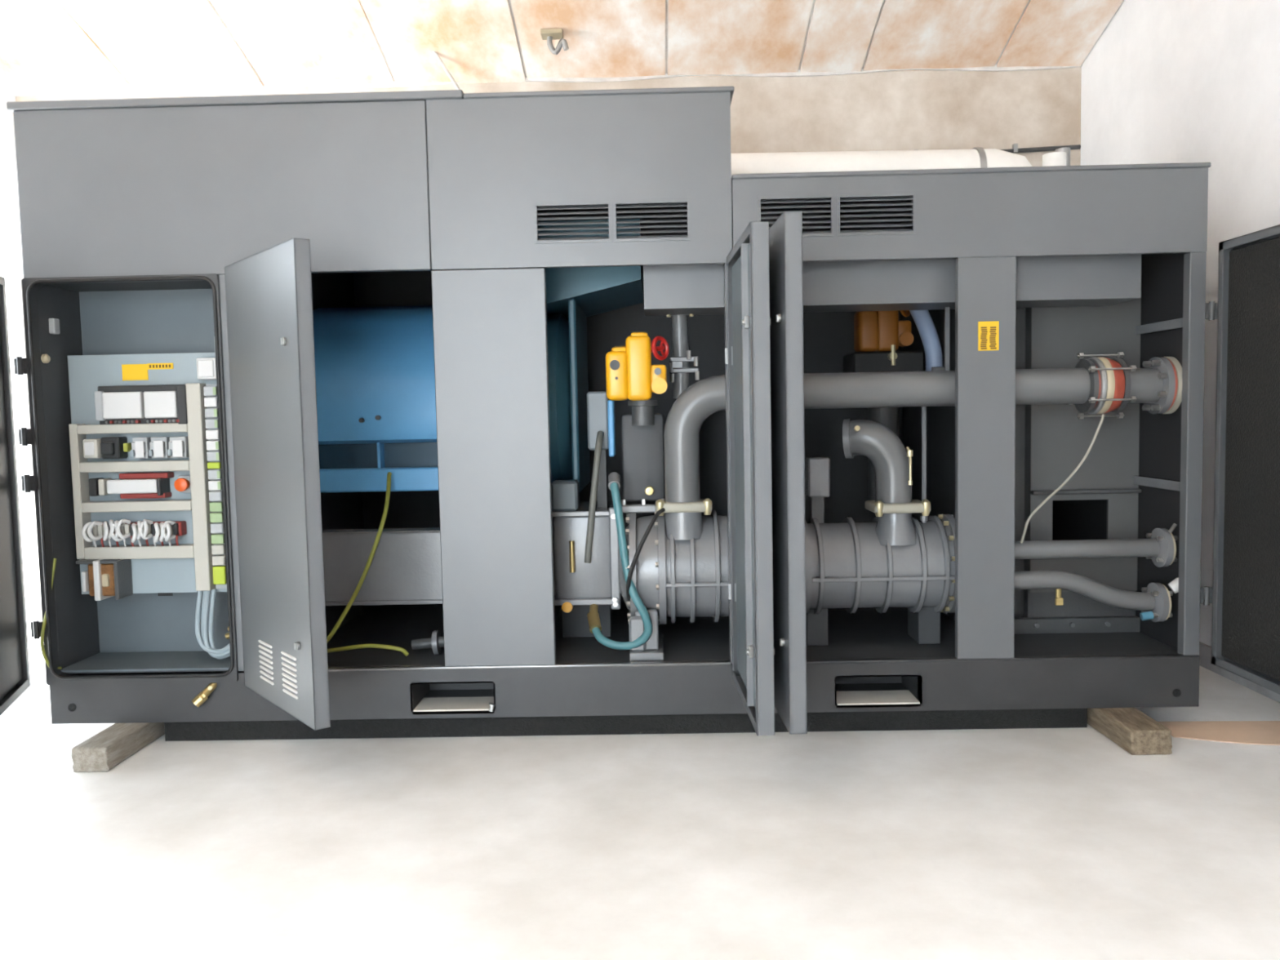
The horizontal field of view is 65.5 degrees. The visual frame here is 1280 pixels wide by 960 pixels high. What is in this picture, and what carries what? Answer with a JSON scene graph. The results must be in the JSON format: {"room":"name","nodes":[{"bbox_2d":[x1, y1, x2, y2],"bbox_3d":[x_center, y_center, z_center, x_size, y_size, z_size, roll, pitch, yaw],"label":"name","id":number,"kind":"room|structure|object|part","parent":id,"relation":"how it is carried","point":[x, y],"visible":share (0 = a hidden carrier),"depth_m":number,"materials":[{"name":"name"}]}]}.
{"room":"mechanical plant room","nodes":[
{"label":"mechanical plant room","id":0,"kind":"room"},
{"bbox_2d":[0,80,42,626],"bbox_3d":[-3.984,-0.824,2.416,0.220,4.030,7.600,-1,4,1],"label":"wall","id":1,"kind":"structure","parent":0,"point":[11,251],"depth_m":6.14,"materials":[{"name":"white paint"}]},
{"bbox_2d":[15,66,1081,166],"bbox_3d":[-0.554,-0.817,6.279,7.000,3.350,0.220,-1,4,1],"label":"wall","id":2,"kind":"structure","parent":0,"point":[922,109],"depth_m":6.04,"materials":[{"name":"beige paint"}]},
{"bbox_2d":[13,64,1082,97],"bbox_3d":[-0.589,-2.436,6.051,6.500,0.048,0.036,-1,4,1],"label":"trim","id":3,"kind":"structure","parent":2,"relation":"attached to","point":[380,85],"depth_m":6.04,"materials":[{"name":"white"}]},
{"bbox_2d":[914,143,1080,153],"bbox_3d":[1.965,-1.982,6.032,1.391,0.088,0.030,-1,4,1],"label":"conduit","id":4,"kind":"object","parent":2,"relation":"attached to","point":[1015,149],"visible":0.43,"depth_m":6.01,"materials":[{"name":"metal"}]},
{"bbox_2d":[0,0,1124,93],"bbox_3d":[-0.661,-2.617,2.238,6.940,0.905,7.600,-1,4,1],"label":"ceiling","id":5,"kind":"structure","parent":0,"point":[46,46],"depth_m":5.67,"materials":[{"name":"beige paint"}]},
{"bbox_2d":[432,50,460,89],"bbox_3d":[-1.111,-2.385,5.909,0.044,0.268,0.343,1,4,30],"label":"wire","id":6,"kind":"object","parent":5,"relation":"hanging from","point":[435,53],"visible":0.7,"depth_m":5.84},
{"bbox_2d":[540,28,568,54],"bbox_3d":[-0.480,-2.475,5.653,0.154,0.126,0.120,-1,4,1],"label":"bracket","id":7,"kind":"object","parent":5,"relation":"attached to","point":[548,34],"visible":1,"depth_m":5.63,"materials":[{"name":"beige metal"}]},
{"bbox_3d":[-0.498,-2.526,5.650,0.120,0.024,0.120,-1,4,1],"label":"bracket plate","id":8,"kind":"part","parent":7,"relation":"part of","materials":[{"name":"beige"}]},
{"bbox_3d":[-0.466,-2.475,5.641,0.128,0.127,0.034,0,4,14],"label":"bracket arm","id":9,"kind":"part","parent":7,"relation":"part of"},
{"bbox_2d":[0,626,1279,959],"bbox_3d":[-0.584,1.175,2.446,7.000,0.118,8.100,-1,4,1],"label":"floor","id":10,"kind":"structure","parent":0,"point":[1020,843],"depth_m":2.90,"materials":[{"name":"concrete"}]},
{"bbox_2d":[71,722,164,772],"bbox_3d":[-1.997,0.995,3.976,0.136,0.092,0.716,-1,4,1],"label":"block","id":11,"kind":"object","parent":10,"relation":"on","point":[104,750],"visible":0.55,"depth_m":3.71,"materials":[{"name":"brown wood"}]},
{"bbox_2d":[0,86,1279,741],"bbox_3d":[-0.089,-0.262,4.277,4.681,2.480,2.454,-1,4,1],"label":"enclosure","id":12,"kind":"object","parent":10,"relation":"on","point":[299,205],"visible":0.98,"depth_m":3.77,"materials":[{"name":"grey paint"}]},
{"bbox_3d":[-2.289,0.040,3.460,0.052,1.565,0.735,-3,4,-19],"label":"door","id":13,"kind":"part","parent":12,"relation":"part of","materials":[{"name":"grey paint"}]},
{"bbox_2d":[21,273,240,685],"bbox_3d":[-1.958,0.000,3.987,0.754,1.574,0.361,-1,4,1],"label":"cabinet","id":14,"kind":"object","parent":12,"relation":"attached to","point":[126,399],"visible":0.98,"depth_m":3.97,"materials":[{"name":"metal"}]},
{"bbox_3d":[-2.304,-0.471,3.865,0.021,0.036,0.036,-1,4,1],"label":"wall knob","id":15,"kind":"part","parent":14,"relation":"part of","materials":[{"name":"beige"}]},
{"bbox_3d":[-2.304,-0.605,3.917,0.024,0.060,0.040,-1,4,1],"label":"wall knob","id":16,"kind":"part","parent":14,"relation":"part of","materials":[{"name":"grey plastic"}]},
{"bbox_3d":[-2.045,-0.131,3.980,0.018,0.035,0.050,-1,4,1],"label":"contactor lever","id":17,"kind":"part","parent":14,"relation":"part of","materials":[{"name":"yellow plastic"}]},
{"bbox_3d":[-1.973,-0.022,4.013,0.617,0.965,0.004,-1,4,1],"label":"mounting plate","id":18,"kind":"part","parent":14,"relation":"part of","materials":[{"name":"grey metal"}]},
{"bbox_3d":[-1.708,-0.439,3.916,0.062,0.068,0.008,-1,4,1],"label":"supply lid","id":19,"kind":"part","parent":14,"relation":"part of","materials":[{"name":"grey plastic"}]},
{"bbox_2d":[191,682,217,707],"bbox_3d":[-1.686,0.833,3.865,0.103,0.091,0.055,-5,5,-43],"label":"valve","id":20,"kind":"object","parent":12,"relation":"attached to","point":[202,697],"visible":1,"depth_m":3.85,"materials":[{"name":"brown metal"}]},
{"bbox_3d":[-1.578,-1.095,3.776,1.562,0.628,0.030,-1,4,1],"label":"panel","id":21,"kind":"part","parent":12,"relation":"part of","materials":[{"name":"grey paint"}]},
{"bbox_3d":[-1.559,-0.019,3.864,0.055,1.532,0.060,-1,4,1],"label":"post","id":22,"kind":"part","parent":12,"relation":"part of","materials":[{"name":"grey metal"}]},
{"bbox_3d":[-1.507,-1.482,4.583,1.720,0.030,1.724,-1,4,1],"label":"roof panel","id":23,"kind":"part","parent":12,"relation":"part of","materials":[{"name":"grey paint"}]},
{"bbox_3d":[-1.287,0.011,3.504,0.052,1.590,0.727,-4,5,-39],"label":"door","id":24,"kind":"part","parent":12,"relation":"part of","materials":[{"name":"grey paint"}]},
{"bbox_2d":[326,471,391,642],"bbox_3d":[-1.177,0.347,4.081,0.427,0.737,0.149,-4,5,-38],"label":"cable","id":25,"kind":"object","parent":12,"relation":"on","point":[336,626],"visible":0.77,"depth_m":4.06,"materials":[{"name":"yellow plastic"}]},
{"bbox_2d":[327,643,408,656],"bbox_3d":[-1.173,0.688,4.005,0.489,0.059,0.038,-1,4,3],"label":"cable","id":26,"kind":"object","parent":12,"relation":"on","point":[403,651],"visible":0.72,"depth_m":3.99,"materials":[{"name":"yellow plastic"}]},
{"bbox_2d":[322,527,442,605],"bbox_3d":[-0.955,0.461,4.155,1.165,0.510,0.125,-1,4,1],"label":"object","id":27,"kind":"structure","parent":12,"relation":"on","point":[405,568],"depth_m":4.10,"materials":[{"name":"grey metal"}]},
{"bbox_2d":[411,630,444,654],"bbox_3d":[-0.849,0.668,4.090,0.173,0.101,0.100,-1,4,1],"label":"flange","id":28,"kind":"object","parent":12,"relation":"on","point":[436,642],"visible":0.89,"depth_m":4.07,"materials":[{"name":"metal"}]},
{"bbox_2d":[312,298,590,636],"bbox_3d":[-0.886,-0.067,4.622,1.265,1.497,0.840,-1,4,1],"label":"machine housing","id":29,"kind":"object","parent":12,"relation":"on","point":[375,373],"visible":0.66,"depth_m":4.26,"materials":[{"name":"blue paint"}]},
{"bbox_3d":[-0.978,-0.498,4.593,1.060,0.630,0.800,-1,4,1],"label":"motor","id":30,"kind":"part","parent":29,"relation":"part of","materials":[{"name":"blue paint"}]},
{"bbox_2d":[537,218,643,320],"bbox_3d":[-0.213,-0.941,4.611,0.445,0.350,0.880,-1,4,1],"label":"air duct","id":31,"kind":"object","parent":29,"relation":"on","point":[596,291],"visible":0.47,"depth_m":4.18,"materials":[{"name":"metal"}]},
{"bbox_2d":[488,702,495,711],"bbox_3d":[-0.575,0.883,3.867,0.026,0.036,0.022,-1,4,1],"label":"scrap","id":32,"kind":"object","parent":12,"relation":"attached to","point":[491,704],"visible":1,"depth_m":3.86,"materials":[{"name":"silver metal"}]},
{"bbox_3d":[-0.560,-0.038,3.834,0.431,1.525,0.035,-1,4,1],"label":"post","id":33,"kind":"part","parent":12,"relation":"part of","materials":[{"name":"grey metal"}]},
{"bbox_2d":[533,201,611,244],"bbox_3d":[-0.253,-0.969,3.756,0.290,0.150,0.024,-1,4,1],"label":"grille","id":34,"kind":"object","parent":12,"relation":"attached to","point":[537,205],"depth_m":3.75,"materials":[{"name":"grey metal"}]},
{"bbox_3d":[-0.226,-1.122,3.752,1.136,0.628,0.030,-1,4,1],"label":"panel","id":35,"kind":"part","parent":12,"relation":"part of","materials":[{"name":"grey paint"}]},
{"bbox_2d":[551,480,622,637],"bbox_3d":[-0.224,0.341,4.323,0.285,0.697,0.509,-1,4,1],"label":"case","id":36,"kind":"object","parent":12,"relation":"on","point":[581,588],"visible":0.84,"depth_m":4.13,"materials":[{"name":"grey metal"}]},
{"bbox_3d":[-0.281,0.317,4.121,0.022,0.130,0.022,-1,4,1],"label":"sight glass","id":37,"kind":"part","parent":36,"relation":"part of","materials":[{"name":"gold metal"}]},
{"bbox_2d":[584,431,604,563],"bbox_3d":[-0.180,0.069,4.134,0.058,0.543,0.131,2,5,37],"label":"tube","id":38,"kind":"object","parent":36,"relation":"attached to","point":[589,535],"visible":1,"depth_m":4.10,"materials":[{"name":"grey"}]},
{"bbox_2d":[586,391,615,507],"bbox_3d":[-0.162,-0.129,4.262,0.112,0.495,0.125,-1,4,1],"label":"junction box","id":39,"kind":"object","parent":36,"relation":"on","point":[600,410],"visible":0.83,"depth_m":4.20,"materials":[{"name":"grey paint"}]},
{"bbox_2d":[586,472,652,649],"bbox_3d":[-0.085,0.322,3.978,0.318,0.701,0.137,1,4,29],"label":"hose","id":40,"kind":"object","parent":36,"relation":"attached to","point":[614,479],"visible":0.98,"depth_m":3.91,"materials":[{"name":"teal rubber"}]},
{"bbox_3d":[-0.141,-1.502,4.561,1.011,0.018,1.720,-1,4,1],"label":"roof panel","id":41,"kind":"part","parent":12,"relation":"part of","materials":[{"name":"grey paint"}]},
{"bbox_3d":[-0.073,0.669,4.708,4.410,0.016,1.640,-1,4,1],"label":"deck plate","id":42,"kind":"part","parent":12,"relation":"part of","materials":[{"name":"paint"}]},
{"bbox_3d":[-0.068,0.762,4.715,4.465,0.192,1.700,-1,4,1],"label":"frame","id":43,"kind":"part","parent":12,"relation":"part of","materials":[{"name":"grey paint"}]},
{"bbox_3d":[-0.081,-0.471,5.473,4.470,2.166,0.020,-1,4,1],"label":"panel","id":44,"kind":"part","parent":12,"relation":"part of","materials":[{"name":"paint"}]},
{"bbox_2d":[613,199,690,241],"bbox_3d":[0.044,-0.975,3.750,0.288,0.150,0.024,-1,4,1],"label":"grille","id":45,"kind":"object","parent":12,"relation":"attached to","point":[627,202],"depth_m":3.75,"materials":[{"name":"grey metal"}]},
{"bbox_2d":[618,509,728,661],"bbox_3d":[0.259,0.402,4.123,0.685,0.582,0.480,-1,4,1],"label":"vessel","id":46,"kind":"object","parent":12,"relation":"on","point":[681,569],"visible":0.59,"depth_m":3.93,"materials":[{"name":"grey metal"}]},
{"bbox_2d":[621,400,665,513],"bbox_3d":[0.015,-0.100,4.138,0.215,0.457,0.290,-1,4,1],"label":"housing","id":47,"kind":"object","parent":46,"relation":"on","point":[642,430],"visible":0.88,"depth_m":4.06,"materials":[{"name":"metal"}]},
{"bbox_2d":[605,332,669,400],"bbox_3d":[-0.009,-0.452,3.977,0.252,0.268,0.154,-1,4,1],"label":"valve actuator","id":48,"kind":"object","parent":47,"relation":"attached to","point":[630,374],"visible":1,"depth_m":3.91,"materials":[{"name":"yellow metal"}]},
{"bbox_2d":[626,507,665,601],"bbox_3d":[0.005,0.310,3.892,0.166,0.396,0.118,0,4,23],"label":"lead","id":49,"kind":"object","parent":46,"relation":"on","point":[658,513],"visible":0.97,"depth_m":3.85,"materials":[{"name":"black rubber"}]},
{"bbox_2d":[655,351,1182,515],"bbox_3d":[1.068,-0.184,3.934,2.025,0.603,0.233,-1,4,1],"label":"pipe","id":50,"kind":"object","parent":46,"relation":"attached to","point":[1100,384],"visible":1,"depth_m":3.87,"materials":[{"name":"grey metal"}]},
{"bbox_3d":[1.811,-0.253,3.915,0.181,0.022,0.026,-1,4,1],"label":"tie rod","id":51,"kind":"part","parent":50,"relation":"part of","materials":[{"name":"silver metal"}]},
{"bbox_3d":[1.807,-0.488,3.904,0.181,0.022,0.026,-1,4,1],"label":"tie rod","id":52,"kind":"part","parent":50,"relation":"part of","materials":[{"name":"silver metal"}]},
{"bbox_3d":[1.808,-0.307,3.810,0.181,0.022,0.026,-1,4,1],"label":"tie rod","id":53,"kind":"part","parent":50,"relation":"part of","materials":[{"name":"silver metal"}]},
{"bbox_3d":[1.806,-0.425,3.805,0.181,0.022,0.026,-1,4,1],"label":"tie rod","id":54,"kind":"part","parent":50,"relation":"part of","materials":[{"name":"silver metal"}]},
{"bbox_2d":[666,314,699,398],"bbox_3d":[0.176,-0.543,4.166,0.138,0.400,0.132,-1,4,1],"label":"pipe","id":55,"kind":"object","parent":12,"relation":"attached to","point":[679,369],"visible":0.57,"depth_m":4.14,"materials":[{"name":"grey metal"}]},
{"bbox_2d":[699,410,727,515],"bbox_3d":[0.541,0.119,4.961,0.500,1.020,0.500,-1,4,1],"label":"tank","id":56,"kind":"object","parent":12,"relation":"on","point":[713,436],"visible":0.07,"depth_m":4.78,"materials":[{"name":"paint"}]},
{"bbox_3d":[0.352,-0.057,3.835,0.032,1.532,0.070,-1,4,1],"label":"post","id":57,"kind":"part","parent":12,"relation":"part of","materials":[{"name":"grey metal"}]},
{"bbox_3d":[0.373,-0.014,3.430,0.055,1.593,0.705,-1,4,-1],"label":"door","id":58,"kind":"part","parent":12,"relation":"part of","materials":[{"name":"grey paint"}]},
{"bbox_3d":[0.473,-0.033,3.428,0.055,1.620,0.700,-1,4,-1],"label":"door","id":59,"kind":"part","parent":12,"relation":"part of","materials":[{"name":"grey paint"}]},
{"bbox_2d":[757,195,834,236],"bbox_3d":[0.585,-0.988,3.740,0.284,0.152,0.024,-1,4,1],"label":"grille","id":60,"kind":"object","parent":12,"relation":"attached to","point":[761,198],"depth_m":3.74,"materials":[{"name":"grey metal"}]},
{"bbox_2d":[836,192,915,235],"bbox_3d":[0.885,-0.994,3.735,0.293,0.152,0.024,-1,4,1],"label":"grille","id":61,"kind":"object","parent":12,"relation":"attached to","point":[852,196],"depth_m":3.73,"materials":[{"name":"grey metal"}]},
{"bbox_2d":[804,512,955,645],"bbox_3d":[0.974,0.393,4.111,0.695,0.572,0.410,-1,4,1],"label":"vessel","id":62,"kind":"object","parent":12,"relation":"on","point":[882,563],"visible":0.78,"depth_m":3.95,"materials":[{"name":"grey metal"}]},
{"bbox_2d":[804,456,830,523],"bbox_3d":[0.731,0.049,4.106,0.088,0.285,0.110,-1,4,1],"label":"control box","id":63,"kind":"object","parent":62,"relation":"on","point":[817,477],"visible":0.89,"depth_m":4.05,"materials":[{"name":"grey metal"}]},
{"bbox_2d":[842,417,930,516],"bbox_3d":[0.974,-0.056,3.998,0.334,0.388,0.227,-1,4,1],"label":"outlet elbow","id":64,"kind":"object","parent":62,"relation":"attached to","point":[889,457],"visible":1,"depth_m":3.93,"materials":[{"name":"grey paint"}]},
{"bbox_2d":[920,406,928,523],"bbox_3d":[1.155,-0.064,4.046,0.030,0.580,0.030,-3,4,-21],"label":"support rod","id":65,"kind":"object","parent":62,"relation":"attached to","point":[923,518],"visible":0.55,"depth_m":4.04,"materials":[{"name":"grey metal"}]},
{"bbox_2d":[1014,523,1177,567],"bbox_3d":[1.679,0.262,3.950,0.845,0.182,0.156,-1,4,1],"label":"pipe","id":66,"kind":"object","parent":62,"relation":"attached to","point":[1160,548],"visible":0.84,"depth_m":3.92,"materials":[{"name":"grey metal"}]},
{"bbox_2d":[1019,413,1104,543],"bbox_3d":[1.641,-0.001,3.871,0.303,0.503,0.024,0,4,15],"label":"tube","id":67,"kind":"object","parent":66,"relation":"attached to","point":[1075,470],"visible":1,"depth_m":3.87,"materials":[{"name":"beige"}]},
{"bbox_2d":[1014,570,1178,622],"bbox_3d":[1.696,0.462,3.933,0.871,0.211,0.156,-1,4,1],"label":"pipe","id":68,"kind":"object","parent":62,"relation":"attached to","point":[1154,604],"visible":0.89,"depth_m":3.90,"materials":[{"name":"grey metal"}]},
{"bbox_2d":[730,146,1031,176],"bbox_3d":[1.214,-1.456,5.043,1.666,0.420,0.264,-1,4,1],"label":"pipe","id":69,"kind":"object","parent":12,"relation":"on","point":[975,157],"visible":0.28,"depth_m":4.92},
{"bbox_2d":[843,344,924,500],"bbox_3d":[1.123,-0.249,4.578,0.320,0.720,0.295,-1,4,1],"label":"block","id":70,"kind":"object","parent":12,"relation":"on","point":[892,360],"visible":0.48,"depth_m":4.46,"materials":[{"name":"black metal"}]},
{"bbox_2d":[853,310,913,351],"bbox_3d":[1.114,-0.717,4.544,0.252,0.268,0.150,-1,4,1],"label":"valve actuator","id":71,"kind":"object","parent":70,"relation":"on","point":[873,331],"visible":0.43,"depth_m":4.48,"materials":[{"name":"brown metal"}]},
{"bbox_2d":[909,310,942,370],"bbox_3d":[1.245,-0.561,4.400,0.141,0.469,0.229,-1,4,1],"label":"pipe","id":72,"kind":"object","parent":70,"relation":"attached to","point":[923,321],"visible":0.59,"depth_m":4.31,"materials":[{"name":"blue paint"}]},
{"bbox_3d":[0.975,-0.786,3.995,1.916,0.185,0.290,-1,4,1],"label":"baffle panel","id":73,"kind":"part","parent":12,"relation":"part of","materials":[{"name":"grey paint"}]},
{"bbox_2d":[931,306,949,370],"bbox_3d":[1.226,-0.568,4.066,0.068,0.300,0.030,-1,4,1],"label":"hanger","id":74,"kind":"object","parent":12,"relation":"attached to","point":[946,367],"visible":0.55,"depth_m":4.05,"materials":[{"name":"grey metal"}]},
{"bbox_3d":[1.231,-0.990,3.736,1.764,0.308,0.030,-1,4,1],"label":"panel","id":75,"kind":"part","parent":12,"relation":"part of","materials":[{"name":"grey paint"}]},
{"bbox_3d":[1.245,-1.210,4.559,1.773,0.018,1.718,-1,4,1],"label":"roof panel","id":76,"kind":"part","parent":12,"relation":"part of","materials":[{"name":"grey paint"}]},
{"bbox_3d":[1.317,-0.074,3.800,0.218,1.532,0.035,-1,4,1],"label":"post","id":77,"kind":"part","parent":12,"relation":"part of","materials":[{"name":"grey metal"}]},
{"bbox_2d":[1042,147,1070,166],"bbox_3d":[2.051,-1.447,4.906,0.109,0.374,0.176,2,5,38],"label":"stub","id":78,"kind":"object","parent":12,"relation":"on","point":[1061,157],"visible":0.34,"depth_m":4.83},
{"bbox_2d":[1014,297,1141,634],"bbox_3d":[1.794,-0.106,4.777,0.660,1.444,1.195,-1,4,1],"label":"panel","id":79,"kind":"object","parent":12,"relation":"on","point":[1051,441],"visible":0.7,"depth_m":4.23,"materials":[{"name":"grey paint"}]},
{"bbox_3d":[1.798,0.560,4.279,0.660,0.182,0.080,-1,4,1],"label":"rail","id":80,"kind":"part","parent":79,"relation":"part of","materials":[{"name":"metal"}]},
{"bbox_3d":[2.133,-0.299,4.631,0.020,1.846,1.650,-1,4,1],"label":"panel","id":81,"kind":"part","parent":12,"relation":"part of","materials":[{"name":"black metal"}]},
{"bbox_3d":[2.115,-0.028,4.625,0.025,0.036,1.600,-1,4,1],"label":"rail","id":82,"kind":"part","parent":12,"relation":"part of","materials":[{"name":"grey metal"}]},
{"bbox_3d":[2.103,-0.656,4.582,0.025,0.036,1.600,-1,4,1],"label":"rail","id":83,"kind":"part","parent":12,"relation":"part of","materials":[{"name":"grey metal"}]},
{"bbox_3d":[2.102,-0.090,3.793,0.060,1.532,0.050,-1,4,1],"label":"post","id":84,"kind":"part","parent":12,"relation":"part of","materials":[{"name":"grey metal"}]},
{"bbox_3d":[2.199,-0.066,3.408,0.052,1.595,0.730,-1,4,1],"label":"door","id":85,"kind":"part","parent":12,"relation":"part of","materials":[{"name":"grey paint"}]},
{"bbox_2d":[1087,707,1172,755],"bbox_3d":[1.841,0.919,3.917,0.151,0.092,0.696,-1,4,1],"label":"block","id":86,"kind":"object","parent":10,"relation":"on","point":[1131,729],"visible":0.59,"depth_m":3.64,"materials":[{"name":"brown wood"}]},
{"bbox_2d":[1158,720,1279,745],"bbox_3d":[2.347,0.945,3.789,0.660,0.036,0.291,-1,4,1],"label":"cardboard sheet","id":87,"kind":"object","parent":10,"relation":"on","point":[1250,732],"visible":0.92,"depth_m":3.81,"materials":[{"name":"brown cardboard"}]},
{"bbox_2d":[1080,0,1279,646],"bbox_3d":[2.735,-0.962,2.405,0.220,4.030,7.820,-1,4,1],"label":"wall","id":88,"kind":"structure","parent":0,"point":[1165,81],"depth_m":4.69,"materials":[{"name":"white paint"}]},
{"bbox_2d":[1199,641,1279,702],"bbox_3d":[2.654,0.996,2.430,0.020,0.107,7.600,-1,4,1],"label":"baseboard","id":89,"kind":"structure","parent":88,"relation":"attached to","point":[1205,651],"depth_m":4.54,"materials":[{"name":"grey"}]}
]}

